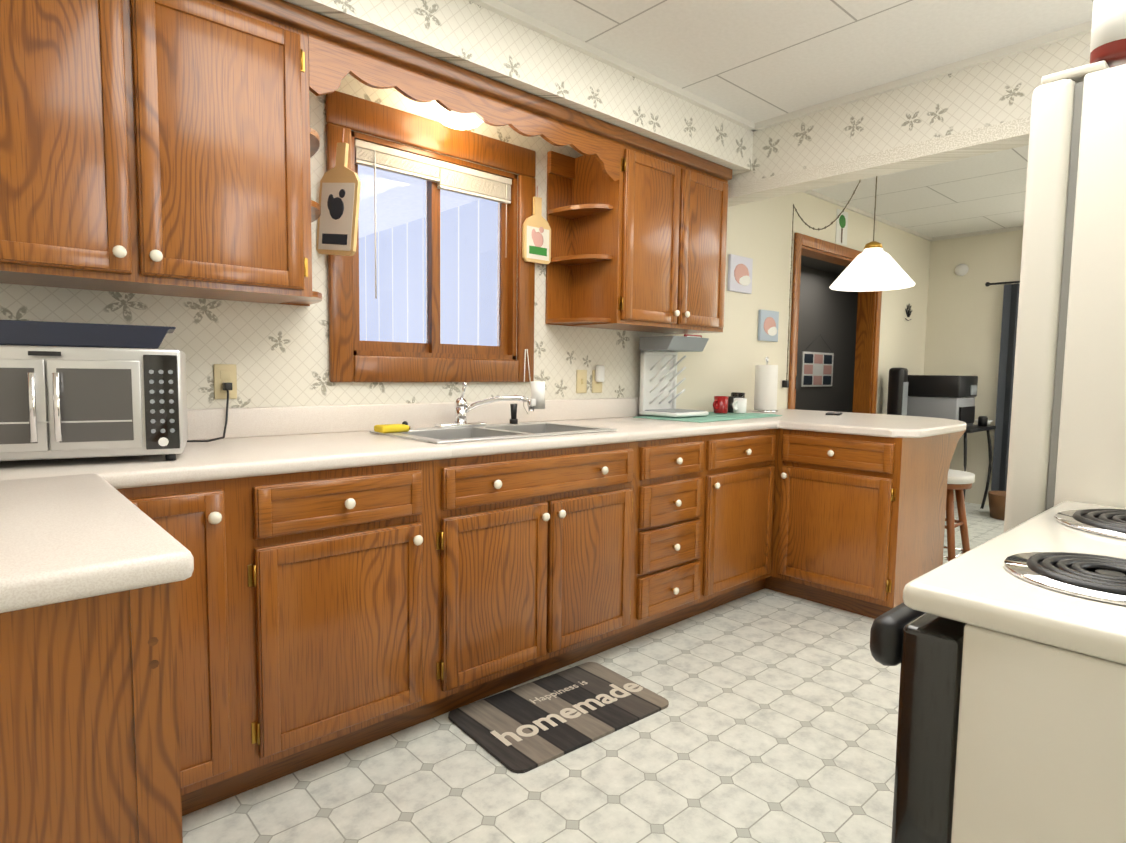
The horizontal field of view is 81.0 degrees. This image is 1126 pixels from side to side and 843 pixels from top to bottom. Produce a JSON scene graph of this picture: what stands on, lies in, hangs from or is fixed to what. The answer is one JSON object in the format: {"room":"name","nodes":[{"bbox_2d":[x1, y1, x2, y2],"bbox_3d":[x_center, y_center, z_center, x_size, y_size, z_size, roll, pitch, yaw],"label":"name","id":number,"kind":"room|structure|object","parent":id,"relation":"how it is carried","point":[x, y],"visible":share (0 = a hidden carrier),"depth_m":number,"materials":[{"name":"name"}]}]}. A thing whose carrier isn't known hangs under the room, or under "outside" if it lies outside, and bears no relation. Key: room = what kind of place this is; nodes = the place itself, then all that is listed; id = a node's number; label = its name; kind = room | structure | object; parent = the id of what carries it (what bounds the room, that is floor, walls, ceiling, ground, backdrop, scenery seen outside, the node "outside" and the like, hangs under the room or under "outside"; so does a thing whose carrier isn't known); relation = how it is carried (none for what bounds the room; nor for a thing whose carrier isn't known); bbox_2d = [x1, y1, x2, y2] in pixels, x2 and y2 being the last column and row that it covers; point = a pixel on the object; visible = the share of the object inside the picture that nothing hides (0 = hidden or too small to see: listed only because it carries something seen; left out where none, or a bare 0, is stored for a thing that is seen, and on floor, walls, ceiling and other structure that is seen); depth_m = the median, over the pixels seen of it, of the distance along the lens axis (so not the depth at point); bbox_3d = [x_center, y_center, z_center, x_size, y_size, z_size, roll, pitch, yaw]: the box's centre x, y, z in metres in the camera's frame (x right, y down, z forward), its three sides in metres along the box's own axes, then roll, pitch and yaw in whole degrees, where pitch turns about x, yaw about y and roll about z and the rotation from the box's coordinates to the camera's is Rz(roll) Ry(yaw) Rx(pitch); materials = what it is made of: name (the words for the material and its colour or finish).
{"room":"kitchen","nodes":[
{"label":"kitchen","id":0,"kind":"room"},
{"bbox_2d":[0,75,930,413],"bbox_3d":[1.563,-0.454,5.736,11.120,2.500,1.700,-3,6,-42],"label":"wall","id":1,"kind":"structure","parent":0,"point":[276,355],"depth_m":3.22,"materials":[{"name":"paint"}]},
{"bbox_2d":[0,0,321,304],"bbox_3d":[-1.225,-0.794,1.797,0.960,0.840,0.343,-3,6,-42],"label":"upper cabinet","id":2,"kind":"object","parent":1,"relation":"attached to","point":[152,147],"depth_m":1.73,"materials":[{"name":"brown wood"}]},
{"bbox_2d":[213,364,236,398],"bbox_3d":[-1.117,-0.132,2.181,0.070,0.115,0.008,-3,6,-42],"label":"outlet","id":3,"kind":"object","parent":1,"relation":"attached to","point":[225,373],"visible":0.88,"depth_m":2.18,"materials":[{"name":"beige plastic"}]},
{"bbox_2d":[187,398,650,439],"bbox_3d":[-0.679,-0.018,2.578,3.288,0.101,0.020,-3,6,-42],"label":"backsplash","id":4,"kind":"structure","parent":1,"relation":"attached to","point":[203,424],"depth_m":2.50,"materials":[{"name":"white laminate"}]},
{"bbox_2d":[326,91,535,381],"bbox_3d":[-0.530,-0.685,2.737,0.960,1.040,0.142,-3,6,-42],"label":"window","id":5,"kind":"structure","parent":1,"relation":"in","point":[455,289],"depth_m":2.71,"materials":[{"name":"brown wood"}]},
{"bbox_2d":[316,128,360,255],"bbox_3d":[-0.790,-0.799,2.309,0.194,0.435,0.018,3,5,24],"label":"board","id":6,"kind":"object","parent":5,"relation":"attached to","point":[339,202],"visible":1,"depth_m":2.30,"materials":[{"name":"brown wood"}]},
{"bbox_2d":[355,139,530,413],"bbox_3d":[-0.460,-0.540,2.744,0.832,1.045,0.070,-3,6,-42],"label":"mini blind","id":7,"kind":"object","parent":5,"relation":"attached to","point":[446,176],"visible":0.92,"depth_m":2.67,"materials":[{"name":"white plastic"}]},
{"bbox_2d":[522,186,550,264],"bbox_3d":[-0.116,-0.889,2.975,0.155,0.340,0.018,-3,6,-42],"label":"cutting board","id":8,"kind":"object","parent":5,"relation":"attached to","point":[536,241],"visible":1,"depth_m":2.97,"materials":[{"name":"brown wood"}]},
{"bbox_2d":[576,370,586,392],"bbox_3d":[0.096,-0.198,3.268,0.070,0.115,0.016,-3,6,-42],"label":"switch plate","id":9,"kind":"object","parent":1,"relation":"attached to","point":[581,381],"visible":1,"depth_m":3.27,"materials":[{"name":"beige plastic"}]},
{"bbox_2d":[592,365,604,392],"bbox_3d":[0.184,-0.215,3.334,0.070,0.140,0.035,-3,6,-42],"label":"outlet","id":10,"kind":"object","parent":1,"relation":"attached to","point":[598,374],"visible":0.98,"depth_m":3.32,"materials":[{"name":"beige plastic"}]},
{"bbox_2d":[564,126,731,333],"bbox_3d":[0.453,-0.886,3.309,0.822,0.840,0.343,-3,6,-42],"label":"upper cabinet","id":11,"kind":"object","parent":1,"relation":"attached to","point":[645,218],"depth_m":3.09,"materials":[{"name":"brown wood"}]},
{"bbox_2d":[684,334,701,337],"bbox_3d":[0.759,-0.477,3.846,0.160,0.060,0.014,-3,6,-42],"label":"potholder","id":12,"kind":"object","parent":1,"relation":"attached to","point":[691,335],"visible":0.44,"depth_m":3.83,"materials":[{"name":"red fabric"}]},
{"bbox_2d":[727,254,752,293],"bbox_3d":[1.109,-0.919,4.118,0.240,0.220,0.022,-3,6,-42],"label":"framed picture","id":13,"kind":"object","parent":1,"relation":"attached to","point":[740,274],"visible":0.98,"depth_m":4.10},
{"bbox_2d":[758,310,778,341],"bbox_3d":[1.365,-0.634,4.375,0.220,0.200,0.022,-3,6,-42],"label":"framed picture","id":14,"kind":"object","parent":1,"relation":"attached to","point":[768,320],"visible":1,"depth_m":4.35},
{"bbox_2d":[788,232,881,413],"bbox_3d":[2.070,-0.274,5.139,1.430,2.125,0.165,-3,6,-42],"label":"door frame","id":15,"kind":"structure","parent":1,"relation":"attached to","point":[866,351],"depth_m":5.48,"materials":[{"name":"brown wood"}]},
{"bbox_2d":[835,209,847,245],"bbox_3d":[2.112,-1.468,4.989,0.180,0.250,0.006,-3,6,-42],"label":"ornament","id":16,"kind":"object","parent":1,"relation":"attached to","point":[841,228],"visible":1,"depth_m":4.98,"materials":[{"name":"green"}]},
{"bbox_2d":[803,190,931,240],"bbox_3d":[2.159,-1.632,5.009,3.450,0.025,0.020,-3,6,-42],"label":"trim","id":17,"kind":"structure","parent":1,"relation":"attached to","point":[810,192],"depth_m":5.19,"materials":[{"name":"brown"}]},
{"bbox_2d":[905,304,911,320],"bbox_3d":[3.115,-0.986,5.939,0.162,0.156,0.006,-3,6,-42],"label":"decor","id":18,"kind":"object","parent":1,"relation":"attached to","point":[908,313],"visible":0.9,"depth_m":5.94,"materials":[{"name":"black plastic"}]},
{"bbox_2d":[284,0,752,174],"bbox_3d":[-0.451,-1.368,2.412,3.520,0.228,0.400,-3,6,-42],"label":"soffit","id":19,"kind":"structure","parent":0,"point":[472,37],"depth_m":2.49,"materials":[{"name":"paper"}]},
{"bbox_2d":[431,101,482,129],"bbox_3d":[-0.395,-1.193,2.525,0.220,0.130,0.220,-3,6,-42],"label":"dome light","id":20,"kind":"object","parent":19,"relation":"attached to","point":[443,116],"visible":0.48,"depth_m":2.49,"materials":[{"name":"white glass"}]},
{"bbox_2d":[182,501,1003,842],"bbox_3d":[1.460,0.962,3.185,7.440,0.060,5.520,-3,6,-42],"label":"floor","id":21,"kind":"structure","parent":0,"point":[776,721],"depth_m":1.92,"materials":[{"name":"tile"}]},
{"bbox_2d":[0,584,195,842],"bbox_3d":[-1.008,0.628,0.982,0.612,0.875,0.809,-3,6,-42],"label":"base cabinet","id":22,"kind":"object","parent":21,"relation":"on","point":[98,713],"depth_m":0.81,"materials":[{"name":"brown wood"}]},
{"bbox_2d":[144,472,255,810],"bbox_3d":[-1.118,0.563,1.818,0.265,0.875,0.632,-3,6,-42],"label":"base cabinet","id":23,"kind":"object","parent":21,"relation":"on","point":[212,511],"depth_m":1.64,"materials":[{"name":"brown wood"}]},
{"bbox_2d":[248,456,443,786],"bbox_3d":[-0.812,0.546,2.093,0.560,0.875,0.632,-3,6,-42],"label":"base cabinet","id":24,"kind":"object","parent":21,"relation":"on","point":[256,598],"depth_m":1.86,"materials":[{"name":"brown wood"}]},
{"bbox_2d":[0,409,965,619],"bbox_3d":[0.281,0.071,2.497,4.598,0.040,1.438,-3,6,-42],"label":"countertop","id":25,"kind":"structure","parent":24,"relation":"on","point":[70,535],"depth_m":1.47,"materials":[{"name":"white laminate"}]},
{"bbox_2d":[0,345,187,460],"bbox_3d":[-1.222,-0.046,1.667,0.460,0.277,0.402,-2,5,-28],"label":"microwave","id":26,"kind":"object","parent":25,"relation":"on","point":[57,402],"visible":1,"depth_m":1.54,"materials":[{"name":"silver metal"}]},
{"bbox_2d":[0,320,175,348],"bbox_3d":[-1.230,-0.215,1.673,0.420,0.056,0.260,-2,5,-32],"label":"pan","id":27,"kind":"object","parent":26,"relation":"on","point":[35,333],"visible":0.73,"depth_m":1.57,"materials":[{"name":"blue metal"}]},
{"bbox_2d":[187,382,231,441],"bbox_3d":[-1.131,-0.030,2.072,0.200,0.182,0.141,-3,6,-42],"label":"cord","id":28,"kind":"object","parent":26,"relation":"attached to","point":[227,386],"visible":0.85,"depth_m":2.15,"materials":[{"name":"black plastic"}]},
{"bbox_2d":[434,381,544,427],"bbox_3d":[-0.287,-0.070,2.646,0.389,0.185,0.241,-3,6,-42],"label":"faucet","id":29,"kind":"object","parent":25,"relation":"on","point":[535,401],"visible":1,"depth_m":2.65,"materials":[{"name":"silver metal"}]},
{"bbox_2d":[369,421,616,443],"bbox_3d":[-0.253,0.123,2.553,0.830,0.182,0.480,-3,6,-42],"label":"double-bowl sink","id":30,"kind":"object","parent":25,"relation":"in","point":[436,435],"visible":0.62,"depth_m":2.57,"materials":[{"name":"silver metal"}]},
{"bbox_2d":[374,424,408,432],"bbox_3d":[-0.623,0.025,2.396,0.108,0.026,0.075,-3,6,-42],"label":"sponge","id":31,"kind":"object","parent":30,"relation":"on","point":[390,428],"visible":1,"depth_m":2.37,"materials":[{"name":"yellow"}]},
{"bbox_2d":[510,404,517,423],"bbox_3d":[-0.212,-0.034,2.842,0.036,0.085,0.036,-3,6,-42],"label":"sprayer","id":32,"kind":"object","parent":30,"relation":"on","point":[513,419],"visible":1,"depth_m":2.83,"materials":[{"name":"black plastic"}]},
{"bbox_2d":[633,412,781,422],"bbox_3d":[0.802,-0.030,3.577,0.410,0.010,0.830,5,6,45],"label":"dish towel","id":33,"kind":"object","parent":25,"relation":"on","point":[711,417],"visible":0.88,"depth_m":3.45,"materials":[{"name":"green fabric"}]},
{"bbox_2d":[639,336,708,416],"bbox_3d":[0.593,-0.238,3.491,0.300,0.410,0.250,-3,6,-42],"label":"drying rack","id":34,"kind":"object","parent":33,"relation":"on","point":[659,363],"visible":1,"depth_m":3.50,"materials":[{"name":"white plastic"}]},
{"bbox_2d":[713,396,727,412],"bbox_3d":[0.882,-0.095,3.731,0.122,0.095,0.080,-3,6,-42],"label":"mug","id":35,"kind":"object","parent":33,"relation":"on","point":[720,404],"visible":1,"depth_m":3.71,"materials":[{"name":"red ceramic"}]},
{"bbox_2d":[732,398,746,412],"bbox_3d":[0.997,-0.090,3.754,0.114,0.085,0.072,-3,6,-42],"label":"mug","id":36,"kind":"object","parent":33,"relation":"on","point":[739,405],"visible":1,"depth_m":3.73,"materials":[{"name":"white ceramic"}]},
{"bbox_2d":[728,396,738,412],"bbox_3d":[1.006,-0.099,3.923,0.084,0.100,0.086,-3,6,-42],"label":"candle jar","id":37,"kind":"object","parent":25,"relation":"on","point":[730,403],"visible":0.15,"depth_m":3.89,"materials":[{"name":"black glass"}]},
{"bbox_2d":[731,392,744,397],"bbox_3d":[1.068,-0.117,4.033,0.084,0.120,0.083,-3,6,-42],"label":"jar","id":38,"kind":"object","parent":25,"relation":"on","point":[740,395],"visible":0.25,"depth_m":4.00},
{"bbox_2d":[753,357,777,412],"bbox_3d":[1.265,-0.232,4.106,0.150,0.344,0.150,-3,6,-42],"label":"paper towel holder","id":39,"kind":"object","parent":25,"relation":"on","point":[765,390],"visible":1,"depth_m":4.05,"materials":[{"name":"white paper"}]},
{"bbox_2d":[825,412,841,414],"bbox_3d":[1.614,-0.046,3.925,0.080,0.010,0.140,3,5,28],"label":"phone","id":40,"kind":"object","parent":25,"relation":"on","point":[833,413],"visible":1,"depth_m":3.87,"materials":[{"name":"black plastic"}]},
{"bbox_2d":[448,662,668,773],"bbox_3d":[-0.007,0.977,2.243,0.660,0.011,0.420,-3,6,-39],"label":"kitchen mat","id":41,"kind":"object","parent":21,"relation":"on","point":[527,727],"visible":1,"depth_m":2.20,"materials":[{"name":"printed vinyl"},{"name":"foam rubber"}]},
{"bbox_2d":[532,432,711,647],"bbox_3d":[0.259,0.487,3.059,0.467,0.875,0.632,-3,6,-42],"label":"base cabinet","id":42,"kind":"object","parent":21,"relation":"on","point":[620,532],"depth_m":2.62,"materials":[{"name":"brown wood"}]},
{"bbox_2d":[708,428,779,609],"bbox_3d":[0.664,0.464,3.423,0.623,0.875,0.632,-3,6,-42],"label":"base cabinet","id":43,"kind":"object","parent":21,"relation":"on","point":[745,461],"depth_m":3.20,"materials":[{"name":"brown wood"}]},
{"bbox_2d":[772,432,955,618],"bbox_3d":[1.529,0.480,3.368,0.635,0.875,0.569,-3,6,-42],"label":"base cabinet","id":44,"kind":"object","parent":21,"relation":"on","point":[859,519],"depth_m":3.15,"materials":[{"name":"brown wood"}]},
{"bbox_2d":[887,368,907,415],"bbox_3d":[2.812,0.156,5.583,0.240,1.220,0.240,-3,6,-42],"label":"tower","id":45,"kind":"object","parent":21,"relation":"on","point":[897,399],"visible":0.31,"depth_m":5.50,"materials":[{"name":"black plastic"}]},
{"bbox_2d":[943,469,974,560],"bbox_3d":[2.040,0.591,3.596,0.320,0.638,0.320,-3,6,-42],"label":"bar stool","id":46,"kind":"object","parent":21,"relation":"on","point":[958,481],"visible":0.29,"depth_m":3.46,"materials":[{"name":"brown wood"}]},
{"bbox_2d":[963,424,995,508],"bbox_3d":[3.310,0.396,5.771,0.690,0.731,0.620,-3,6,-42],"label":"table","id":47,"kind":"object","parent":21,"relation":"on","point":[973,428],"visible":0.25,"depth_m":5.65,"materials":[{"name":"black plastic"}]},
{"bbox_2d":[907,375,977,425],"bbox_3d":[3.241,-0.184,5.707,0.470,0.430,0.487,-3,6,-42],"label":"printer","id":48,"kind":"object","parent":47,"relation":"on","point":[946,396],"visible":0.77,"depth_m":5.52,"materials":[{"name":"grey plastic"}]},
{"bbox_2d":[978,416,987,425],"bbox_3d":[3.612,-0.004,5.671,0.070,0.085,0.068,-3,6,-42],"label":"jar","id":49,"kind":"object","parent":47,"relation":"on","point":[982,420],"visible":0.98,"depth_m":5.64,"materials":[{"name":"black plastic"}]},
{"bbox_2d":[988,491,1005,520],"bbox_3d":[3.671,0.694,5.380,0.350,0.200,0.350,-3,6,-42],"label":"wicker basket","id":50,"kind":"object","parent":21,"relation":"on","point":[997,500],"visible":0.38,"depth_m":5.35,"materials":[{"name":"brown wicker"}]},
{"bbox_2d":[870,501,1125,842],"bbox_3d":[0.890,0.553,0.814,0.787,1.100,0.720,-3,6,-42],"label":"range","id":51,"kind":"object","parent":21,"relation":"on","point":[1007,650],"visible":1,"depth_m":0.71,"materials":[{"name":"white metal"}]},
{"bbox_2d":[1004,60,1125,531],"bbox_3d":[1.460,0.196,1.356,0.785,1.745,0.835,-3,6,-42],"label":"fridge","id":52,"kind":"object","parent":21,"relation":"on","point":[1067,442],"visible":0.44,"depth_m":1.27,"materials":[{"name":"white metal"}]},
{"bbox_2d":[1090,0,1125,67],"bbox_3d":[1.045,-0.779,1.236,0.082,0.202,0.082,-3,6,-42],"label":"jar","id":53,"kind":"object","parent":52,"relation":"on","point":[1108,38],"visible":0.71,"depth_m":1.22,"materials":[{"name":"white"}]},
{"bbox_2d":[498,0,1093,237],"bbox_3d":[2.023,-1.479,2.411,7.440,0.060,3.940,-3,6,-42],"label":"ceiling","id":54,"kind":"structure","parent":0,"point":[755,61],"depth_m":2.63,"materials":[{"name":"tile"}]},
{"bbox_2d":[468,0,755,131],"bbox_3d":[-0.306,-1.453,2.247,3.520,0.030,0.025,-3,6,-42],"label":"trim","id":55,"kind":"structure","parent":54,"relation":"attached to","point":[530,22],"depth_m":2.67,"materials":[{"name":"white wood"}]},
{"bbox_2d":[782,176,914,387],"bbox_3d":[1.594,-0.874,3.878,0.795,1.379,1.025,-3,6,-42],"label":"pendant lamp","id":56,"kind":"object","parent":54,"relation":"hanging from","point":[873,266],"visible":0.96,"depth_m":3.45,"materials":[{"name":"white glass"}]},
{"bbox_2d":[756,21,1091,130],"bbox_3d":[2.097,-1.417,2.194,0.025,0.030,3.270,-3,6,-42],"label":"trim","id":57,"kind":"structure","parent":54,"relation":"attached to","point":[1083,28],"depth_m":2.76,"materials":[{"name":"white wood"}]},
{"bbox_2d":[801,334,833,386],"bbox_3d":[2.842,-0.680,7.337,0.700,0.582,0.014,-3,6,-42],"label":"photo collage","id":58,"kind":"object","parent":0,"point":[817,369],"visible":1,"depth_m":7.32,"materials":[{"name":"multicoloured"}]},
{"bbox_2d":[728,32,1090,206],"bbox_3d":[2.016,-1.277,2.423,0.152,0.346,3.700,-3,6,-42],"label":"header beam","id":59,"kind":"structure","parent":0,"point":[982,109],"depth_m":2.88,"materials":[{"name":"paper"}]},
{"bbox_2d":[923,230,1022,504],"bbox_3d":[4.723,-0.383,4.954,0.120,2.440,3.700,-3,6,-42],"label":"wall","id":60,"kind":"structure","parent":0,"point":[963,325],"depth_m":5.97,"materials":[{"name":"beige paint"}]},
{"bbox_2d":[955,264,968,275],"bbox_3d":[3.630,-1.380,5.999,0.020,0.110,0.110,-3,6,-42],"label":"disc","id":61,"kind":"object","parent":60,"relation":"attached to","point":[961,269],"visible":0.94,"depth_m":5.99,"materials":[{"name":"white plastic"}]},
{"bbox_2d":[932,226,1022,240],"bbox_3d":[4.687,-1.584,4.816,0.020,0.025,3.700,-3,6,-42],"label":"trim","id":62,"kind":"structure","parent":60,"relation":"attached to","point":[1014,228],"depth_m":5.88,"materials":[{"name":"white"}]},
{"bbox_2d":[985,281,1019,286],"bbox_3d":[4.216,-1.164,5.311,0.089,0.040,1.410,-3,6,-42],"label":"curtain rod","id":63,"kind":"object","parent":60,"relation":"attached to","point":[987,284],"visible":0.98,"depth_m":5.72,"materials":[{"name":"black metal"}]},
{"bbox_2d":[991,283,1019,490],"bbox_3d":[4.047,-0.264,5.515,0.040,1.800,0.700,-3,6,-42],"label":"curtain","id":64,"kind":"object","parent":63,"relation":"hanging from","point":[1005,382],"visible":0.17,"depth_m":5.73,"materials":[{"name":"grey fabric"}]}
]}

